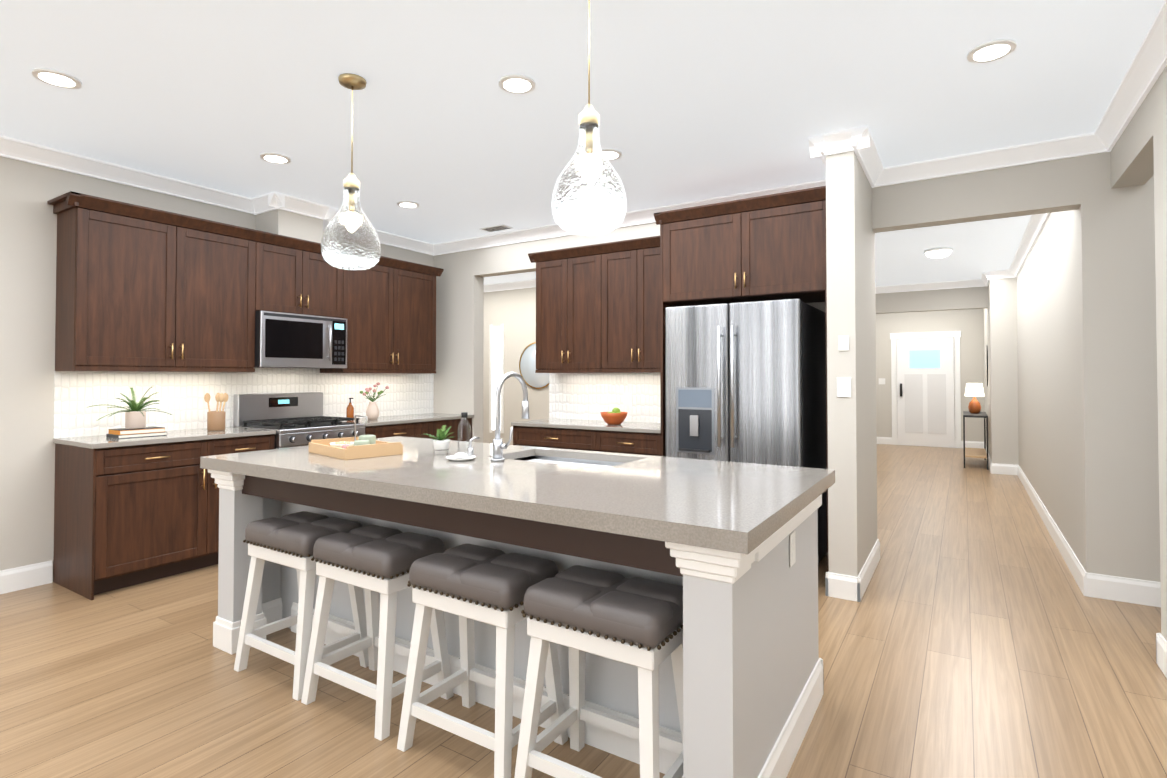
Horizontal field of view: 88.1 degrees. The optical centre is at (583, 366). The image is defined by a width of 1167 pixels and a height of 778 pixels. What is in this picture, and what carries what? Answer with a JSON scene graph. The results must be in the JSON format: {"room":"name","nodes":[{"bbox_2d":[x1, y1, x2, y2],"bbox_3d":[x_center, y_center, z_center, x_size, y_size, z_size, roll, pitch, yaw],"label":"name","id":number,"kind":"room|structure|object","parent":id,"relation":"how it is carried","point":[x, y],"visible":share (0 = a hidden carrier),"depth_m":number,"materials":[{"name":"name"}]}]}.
{"room":"kitchen","nodes":[
{"label":"kitchen","id":0,"kind":"room"},
{"bbox_2d":[0,156,433,581],"bbox_3d":[-4.005,-0.022,2.823,0.480,2.780,9.350,-1,-1,32],"label":"wall","id":1,"kind":"structure","parent":0,"point":[28,235],"depth_m":3.82,"materials":[{"name":"grey paint"}]},
{"bbox_2d":[54,368,433,437],"bbox_3d":[-2.546,0.254,5.297,0.003,0.485,3.300,-1,-1,32],"label":"tile backsplash","id":2,"kind":"structure","parent":1,"relation":"attached to","point":[179,396],"depth_m":4.63,"materials":[{"name":"white tile"}]},
{"bbox_2d":[211,395,221,410],"bbox_3d":[-2.888,0.282,4.744,0.005,0.120,0.080,-1,-1,32],"label":"outlet","id":3,"kind":"object","parent":2,"relation":"attached to","point":[213,401],"depth_m":4.73,"materials":[{"name":"white plastic"}]},
{"bbox_2d":[366,391,372,403],"bbox_3d":[-2.120,0.303,5.962,0.005,0.120,0.080,-1,-1,32],"label":"outlet","id":4,"kind":"object","parent":2,"relation":"attached to","point":[371,393],"depth_m":5.95,"materials":[{"name":"white plastic"}]},
{"bbox_2d":[47,191,443,373],"bbox_3d":[-2.458,-0.500,5.090,0.380,1.095,3.120,-1,-1,32],"label":"upper cabinet","id":5,"kind":"object","parent":1,"relation":"attached to","point":[142,289],"visible":0.98,"depth_m":4.35,"materials":[{"name":"brown wood"}]},
{"bbox_2d":[255,311,346,368],"bbox_3d":[-2.429,-0.211,5.066,0.449,0.435,0.772,-1,-1,32],"label":"microwave","id":6,"kind":"object","parent":5,"relation":"attached to","point":[286,340],"visible":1,"depth_m":4.92,"materials":[{"name":"grey metal"}]},
{"bbox_2d":[483,287,548,444],"bbox_3d":[-1.309,0.094,9.516,8.000,2.780,0.150,-1,-1,32],"label":"wall","id":7,"kind":"structure","parent":0,"point":[513,311],"depth_m":9.27,"materials":[{"name":"grey paint"}]},
{"bbox_2d":[489,324,503,432],"bbox_3d":[-1.362,0.183,9.450,0.280,1.700,0.012,-1,-1,32],"label":"sidelight","id":8,"kind":"object","parent":7,"relation":"attached to","point":[496,354],"visible":0.86,"depth_m":9.46,"materials":[{"name":"white glass"}]},
{"bbox_2d":[519,342,548,388],"bbox_3d":[-0.680,-0.025,9.015,0.700,0.700,0.022,-1,-1,32],"label":"mirror","id":9,"kind":"object","parent":7,"relation":"attached to","point":[527,369],"visible":0.65,"depth_m":9.08,"materials":[{"name":"white mirror"}]},
{"bbox_2d":[0,0,1164,286],"bbox_3d":[-0.590,-1.401,5.807,13.200,0.080,18.000,-1,-1,32],"label":"ceiling","id":10,"kind":"structure","parent":0,"point":[692,100],"depth_m":3.09,"materials":[{"name":"white paint"}]},
{"bbox_2d":[32,68,81,88],"bbox_3d":[-2.564,-1.403,2.938,0.183,0.013,0.183,0,-1,26],"label":"recessed light","id":11,"kind":"object","parent":10,"relation":"in","point":[52,77],"depth_m":2.92,"materials":[{"name":"white plastic"}]},
{"bbox_2d":[260,152,290,163],"bbox_3d":[-2.045,-1.385,4.005,0.183,0.013,0.183,0,-1,-13],"label":"recessed light","id":12,"kind":"object","parent":10,"relation":"in","point":[276,158],"depth_m":3.99,"materials":[{"name":"white plastic"}]},
{"bbox_2d":[321,73,380,269],"bbox_3d":[-1.133,-0.947,2.950,0.274,0.924,0.274,-1,-1,32],"label":"pendant light","id":13,"kind":"object","parent":10,"relation":"hanging from","point":[350,240],"visible":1,"depth_m":2.87,"materials":[{"name":"clear glass"}]},
{"bbox_2d":[397,201,419,207],"bbox_3d":[-1.476,-1.366,5.076,0.183,0.013,0.183,0,-1,-13],"label":"recessed light","id":14,"kind":"object","parent":10,"relation":"in","point":[405,204],"depth_m":5.05,"materials":[{"name":"white plastic"}]},
{"bbox_2d":[480,224,512,231],"bbox_3d":[-0.853,-1.354,5.895,0.300,0.009,0.150,-1,-1,32],"label":"ceiling vent","id":15,"kind":"object","parent":10,"relation":"in","point":[496,228],"visible":1,"depth_m":5.88,"materials":[{"name":"white metal"}]},
{"bbox_2d":[498,74,535,93],"bbox_3d":[-0.329,-1.402,2.995,0.183,0.013,0.183,0,-1,-13],"label":"recessed light","id":16,"kind":"object","parent":10,"relation":"in","point":[512,83],"depth_m":2.98,"materials":[{"name":"white plastic"}]},
{"bbox_2d":[552,0,626,235],"bbox_3d":[0.021,-0.959,2.211,0.274,0.924,0.274,-1,-1,32],"label":"pendant light","id":17,"kind":"object","parent":10,"relation":"hanging from","point":[589,197],"visible":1,"depth_m":2.12,"materials":[{"name":"clear glass"}]},
{"bbox_2d":[601,149,621,160],"bbox_3d":[0.160,-1.386,3.939,0.183,0.013,0.183,0,-1,26],"label":"recessed light","id":18,"kind":"object","parent":10,"relation":"in","point":[611,154],"depth_m":3.92,"materials":[{"name":"white plastic"}]},
{"bbox_2d":[924,247,952,257],"bbox_3d":[4.057,-1.294,6.895,0.278,0.095,0.278,0,-1,-13],"label":"ceiling light","id":19,"kind":"object","parent":10,"relation":"in","point":[939,252],"depth_m":6.81,"materials":[{"name":"white"}]},
{"bbox_2d":[967,39,1016,62],"bbox_3d":[1.820,-1.407,2.692,0.183,0.013,0.183,0,-1,-13],"label":"recessed light","id":20,"kind":"object","parent":10,"relation":"in","point":[992,50],"depth_m":2.68,"materials":[{"name":"white plastic"}]},
{"bbox_2d":[0,444,1166,777],"bbox_3d":[-0.590,1.449,5.758,13.200,0.060,18.000,-1,-1,32],"label":"floor","id":21,"kind":"structure","parent":0,"point":[974,632],"depth_m":2.60,"materials":[{"name":"brown wood"}]},
{"bbox_2d":[53,426,275,599],"bbox_3d":[-2.855,0.930,4.193,0.637,0.925,1.131,-1,-1,32],"label":"base cabinet","id":22,"kind":"object","parent":21,"relation":"on","point":[128,512],"visible":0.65,"depth_m":3.82,"materials":[{"name":"brown wood"}]},
{"bbox_2d":[89,387,171,438],"bbox_3d":[-3.032,0.295,4.014,0.502,0.336,0.464,-1,-1,32],"label":"potted plant","id":23,"kind":"object","parent":22,"relation":"on","point":[135,420],"visible":1,"depth_m":3.99,"materials":[{"name":"green"}]},
{"bbox_2d":[204,393,227,430],"bbox_3d":[-2.730,0.332,4.501,0.116,0.279,0.148,-1,-1,32],"label":"utensil crock","id":24,"kind":"object","parent":22,"relation":"on","point":[216,420],"visible":1,"depth_m":4.47,"materials":[{"name":"brown"}]},
{"bbox_2d":[233,392,364,448],"bbox_3d":[-2.317,0.813,4.979,0.712,1.185,0.760,-1,-1,32],"label":"range","id":25,"kind":"object","parent":21,"relation":"on","point":[295,419],"visible":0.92,"depth_m":4.94,"materials":[{"name":"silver metal"}]},
{"bbox_2d":[234,511,368,700],"bbox_3d":[-1.273,1.036,2.749,0.487,0.661,0.367,-1,-1,32],"label":"stool","id":26,"kind":"object","parent":21,"relation":"on","point":[288,540],"visible":0.77,"depth_m":2.68,"materials":[{"name":"white wood"}]},
{"bbox_2d":[301,525,453,740],"bbox_3d":[-0.842,1.031,2.478,0.487,0.661,0.367,-1,-1,32],"label":"stool","id":27,"kind":"object","parent":21,"relation":"on","point":[373,561],"visible":0.88,"depth_m":2.41,"materials":[{"name":"white wood"}]},
{"bbox_2d":[342,413,473,441],"bbox_3d":[-1.772,0.959,5.912,0.637,0.925,1.398,-1,-1,32],"label":"base cabinet","id":28,"kind":"object","parent":21,"relation":"on","point":[417,425],"visible":0.27,"depth_m":5.78,"materials":[{"name":"brown wood"}]},
{"bbox_2d":[346,398,353,417],"bbox_3d":[-2.147,0.387,5.553,0.067,0.205,0.064,-1,-1,32],"label":"soap bottle","id":29,"kind":"object","parent":28,"relation":"on","point":[350,411],"visible":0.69,"depth_m":5.53,"materials":[{"name":"brown"}]},
{"bbox_2d":[360,382,388,419],"bbox_3d":[-1.995,0.318,5.651,0.262,0.347,0.271,-1,-1,32],"label":"flower vase","id":30,"kind":"object","parent":28,"relation":"on","point":[372,411],"visible":1,"depth_m":5.61,"materials":[{"name":"beige ceramic"}]},
{"bbox_2d":[397,543,567,777],"bbox_3d":[-0.359,1.026,2.174,0.487,0.661,0.367,-1,-1,32],"label":"stool","id":31,"kind":"object","parent":21,"relation":"on","point":[468,583],"visible":0.79,"depth_m":2.11,"materials":[{"name":"white wood"}]},
{"bbox_2d":[204,468,823,777],"bbox_3d":[-0.414,0.930,2.735,2.666,0.875,1.154,-1,-1,32],"label":"kitchen island","id":32,"kind":"object","parent":21,"relation":"on","point":[753,674],"depth_m":2.09,"materials":[{"name":"wood"}]},
{"bbox_2d":[200,436,834,555],"bbox_3d":[-0.409,0.465,2.752,2.710,0.055,1.220,-1,-1,32],"label":"island countertop","id":33,"kind":"structure","parent":32,"relation":"on","point":[717,506],"depth_m":2.20,"materials":[{"name":"grey stone"}]},
{"bbox_2d":[309,415,402,459],"bbox_3d":[-1.171,0.350,3.093,0.430,0.185,0.300,-1,-1,44],"label":"tray","id":34,"kind":"object","parent":33,"relation":"on","point":[359,447],"visible":1,"depth_m":2.99,"materials":[{"name":"brown wood"}]},
{"bbox_2d":[425,425,453,454],"bbox_3d":[-0.733,0.369,3.067,0.153,0.145,0.139,-1,-1,32],"label":"potted plant","id":35,"kind":"object","parent":33,"relation":"on","point":[441,443],"visible":1,"depth_m":3.05,"materials":[{"name":"white"}]},
{"bbox_2d":[446,453,475,460],"bbox_3d":[-0.579,0.421,2.849,0.140,0.034,0.140,-1,-1,32],"label":"soap dish","id":36,"kind":"object","parent":33,"relation":"on","point":[460,457],"visible":1,"depth_m":2.83,"materials":[{"name":"white ceramic"}]},
{"bbox_2d":[458,412,470,453],"bbox_3d":[-0.607,0.337,3.068,0.066,0.210,0.066,-1,-1,32],"label":"water bottle","id":37,"kind":"object","parent":33,"relation":"on","point":[464,414],"visible":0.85,"depth_m":3.06,"materials":[{"name":"clear glass"}]},
{"bbox_2d":[468,437,479,456],"bbox_3d":[-0.532,0.389,2.924,0.028,0.101,0.075,-1,-1,32],"label":"soap dispenser","id":38,"kind":"object","parent":33,"relation":"on","point":[470,450],"visible":0.9,"depth_m":2.90,"materials":[{"name":"silver metal"}]},
{"bbox_2d":[488,372,528,459],"bbox_3d":[-0.323,0.231,2.884,0.123,0.418,0.262,-1,-1,32],"label":"faucet","id":39,"kind":"object","parent":33,"relation":"on","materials":[{"name":"silver metal"}]},
{"bbox_2d":[516,456,627,467],"bbox_3d":[-0.085,0.584,2.936,0.704,0.217,0.424,-1,-1,32],"label":"sink","id":40,"kind":"object","parent":33,"relation":"in","point":[551,459],"depth_m":3.14,"materials":[{"name":"silver metal"}]},
{"bbox_2d":[789,530,795,567],"bbox_3d":[0.742,0.644,2.136,0.007,0.115,0.070,-1,-1,32],"label":"outlet","id":41,"kind":"object","parent":32,"relation":"attached to","point":[792,549],"visible":1,"depth_m":2.12,"materials":[{"name":"white plastic"}]},
{"bbox_2d":[513,426,594,450],"bbox_3d":[-0.100,0.964,5.335,0.852,0.894,0.600,-1,-1,32],"label":"base cabinet","id":42,"kind":"object","parent":21,"relation":"on","point":[534,436],"depth_m":5.08,"materials":[{"name":"brown wood"}]},
{"bbox_2d":[511,418,660,433],"bbox_3d":[0.134,0.500,5.187,1.440,0.030,0.615,-1,-1,32],"label":"countertop","id":43,"kind":"structure","parent":42,"relation":"on","point":[551,423],"depth_m":5.05,"materials":[{"name":"grey stone"}]},
{"bbox_2d":[600,407,627,424],"bbox_3d":[0.256,0.410,5.054,0.230,0.141,0.230,-1,-1,32],"label":"fruit bowl","id":44,"kind":"object","parent":43,"relation":"on","point":[615,416],"visible":1,"depth_m":4.98,"materials":[{"name":"orange ceramic"}]},
{"bbox_2d":[514,565,682,777],"bbox_3d":[0.080,1.021,1.896,0.487,0.661,0.367,-1,-1,32],"label":"stool","id":45,"kind":"object","parent":21,"relation":"on","point":[579,611],"visible":0.96,"depth_m":1.83,"materials":[{"name":"white"}]},
{"bbox_2d":[595,430,660,455],"bbox_3d":[0.503,0.958,4.955,0.575,0.894,0.600,-1,-1,32],"label":"base cabinet","id":46,"kind":"object","parent":21,"relation":"on","point":[637,438],"depth_m":4.71,"materials":[{"name":"brown wood"}]},
{"bbox_2d":[665,298,826,562],"bbox_3d":[1.169,0.487,4.326,0.920,1.815,0.907,-1,-1,32],"label":"fridge","id":47,"kind":"object","parent":21,"relation":"on","point":[745,382],"visible":0.52,"depth_m":3.98,"materials":[{"name":"silver metal"}]},
{"bbox_2d":[963,411,988,469],"bbox_3d":[5.970,1.093,9.194,0.300,0.769,1.200,-1,-1,32],"label":"console table","id":48,"kind":"object","parent":21,"relation":"on","point":[975,452],"visible":0.98,"depth_m":8.77,"materials":[{"name":"grey"}]},
{"bbox_2d":[965,383,984,413],"bbox_3d":[5.970,0.477,9.205,0.260,0.460,0.260,-1,-1,32],"label":"table lamp","id":49,"kind":"object","parent":48,"relation":"on","point":[974,390],"visible":1,"depth_m":9.13,"materials":[{"name":"brown"}]},
{"bbox_2d":[433,222,826,554],"bbox_3d":[0.119,0.027,5.660,4.430,2.780,0.150,-1,-1,32],"label":"wall","id":50,"kind":"structure","parent":0,"point":[458,381],"depth_m":6.45,"materials":[{"name":"grey paint"}]},
{"bbox_2d":[532,243,607,369],"bbox_3d":[-0.032,-0.509,5.477,0.760,1.066,0.330,-1,-1,32],"label":"upper cabinet","id":51,"kind":"object","parent":50,"relation":"attached to","point":[600,308],"depth_m":5.32,"materials":[{"name":"brown wood"}]},
{"bbox_2d":[549,373,660,422],"bbox_3d":[0.290,0.256,5.458,1.470,0.485,0.003,-1,-1,32],"label":"tile backsplash","id":52,"kind":"structure","parent":50,"relation":"attached to","point":[583,396],"depth_m":5.53,"materials":[{"name":"white tile"}]},
{"bbox_2d":[608,236,675,369],"bbox_3d":[0.505,-0.514,5.138,0.748,1.066,0.330,-1,-1,32],"label":"upper cabinet","id":53,"kind":"object","parent":50,"relation":"attached to","point":[636,317],"depth_m":4.99,"materials":[{"name":"brown wood"}]},
{"bbox_2d":[660,186,826,306],"bbox_3d":[1.271,-0.823,4.489,1.202,0.671,0.620,-1,-1,32],"label":"upper cabinet","id":54,"kind":"object","parent":50,"relation":"attached to","point":[772,246],"depth_m":4.22,"materials":[{"name":"brown wood"}]},
{"bbox_2d":[826,151,876,576],"bbox_3d":[1.813,-0.001,4.043,0.160,2.780,0.980,-1,-1,32],"label":"wall","id":55,"kind":"structure","parent":0,"point":[852,427],"depth_m":3.65,"materials":[{"name":"grey paint"}]},
{"bbox_2d":[838,335,848,350],"bbox_3d":[1.562,-0.143,3.619,0.060,0.090,0.006,-1,-1,32],"label":"light switch","id":56,"kind":"object","parent":55,"relation":"attached to","point":[843,341],"depth_m":3.62,"materials":[{"name":"white plastic"}]},
{"bbox_2d":[837,377,850,396],"bbox_3d":[1.561,0.122,3.613,0.080,0.120,0.010,-1,-1,32],"label":"light switch","id":57,"kind":"object","parent":55,"relation":"attached to","point":[843,386],"depth_m":3.61,"materials":[{"name":"white plastic"}]},
{"bbox_2d":[876,310,984,441],"bbox_3d":[6.590,0.130,11.629,2.790,2.780,0.150,-1,-1,32],"label":"wall","id":58,"kind":"structure","parent":0,"point":[970,323],"depth_m":11.40,"materials":[{"name":"grey paint"}]},
{"bbox_2d":[879,378,884,383],"bbox_3d":[5.918,0.286,11.957,0.120,0.120,0.005,-1,-1,32],"label":"light switch","id":59,"kind":"object","parent":58,"relation":"attached to","point":[881,380],"visible":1,"depth_m":11.95,"materials":[{"name":"white plastic"}]},
{"bbox_2d":[890,331,960,447],"bbox_3d":[6.543,0.424,11.550,1.190,2.190,0.024,-1,-1,32],"label":"door frame","id":60,"kind":"structure","parent":58,"relation":"attached to","point":[956,335],"depth_m":11.49,"materials":[{"name":"white wood"}]},
{"bbox_2d":[897,338,954,447],"bbox_3d":[6.527,0.486,11.522,0.950,2.055,0.075,-1,-1,32],"label":"front door","id":61,"kind":"structure","parent":58,"relation":"in","point":[925,392],"depth_m":11.51,"materials":[{"name":"painted wood"},{"name":"glass"}]},
{"bbox_2d":[875,286,987,313],"bbox_3d":[5.066,-1.084,9.654,2.340,0.420,0.150,-1,-1,32],"label":"wall","id":62,"kind":"structure","parent":0,"point":[958,309],"depth_m":9.37,"materials":[{"name":"grey paint"}]},
{"bbox_2d":[872,156,1080,232],"bbox_3d":[2.592,-1.190,4.063,1.160,0.400,0.150,-1,-1,32],"label":"wall","id":63,"kind":"structure","parent":0,"point":[1051,186],"depth_m":3.97,"materials":[{"name":"grey paint"}]},
{"bbox_2d":[983,151,1160,581],"bbox_3d":[6.042,0.047,6.832,2.300,2.780,8.550,-1,-1,32],"label":"wall","id":64,"kind":"structure","parent":0,"point":[1070,390],"depth_m":3.66,"materials":[{"name":"grey paint"}]},
{"bbox_2d":[0,437,1166,677],"bbox_3d":[-0.754,1.348,5.686,12.600,0.140,17.700,-1,-1,32],"label":"baseboard","id":65,"kind":"structure","parent":64,"relation":"attached to","point":[1094,585],"depth_m":3.69,"materials":[{"name":"white wood"}]},
{"bbox_2d":[0,0,1166,293],"bbox_3d":[-2.208,-1.319,5.171,10.740,0.105,15.200,-1,-1,32],"label":"crown molding","id":66,"kind":"structure","parent":64,"relation":"attached to","point":[1142,74],"depth_m":4.09,"materials":[{"name":"white wood"}]},
{"bbox_2d":[986,345,987,386],"bbox_3d":[6.277,-0.019,9.375,0.010,0.648,0.384,-1,-1,32],"label":"mirror","id":67,"kind":"object","parent":64,"relation":"attached to","point":[987,363],"visible":1,"depth_m":9.28,"materials":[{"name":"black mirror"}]},
{"bbox_2d":[1111,65,1166,640],"bbox_3d":[0.785,-0.076,-0.314,0.150,2.780,9.150,-1,-1,32],"label":"wall","id":68,"kind":"structure","parent":0,"point":[1139,153],"depth_m":2.69,"materials":[{"name":"grey paint"}]}
]}

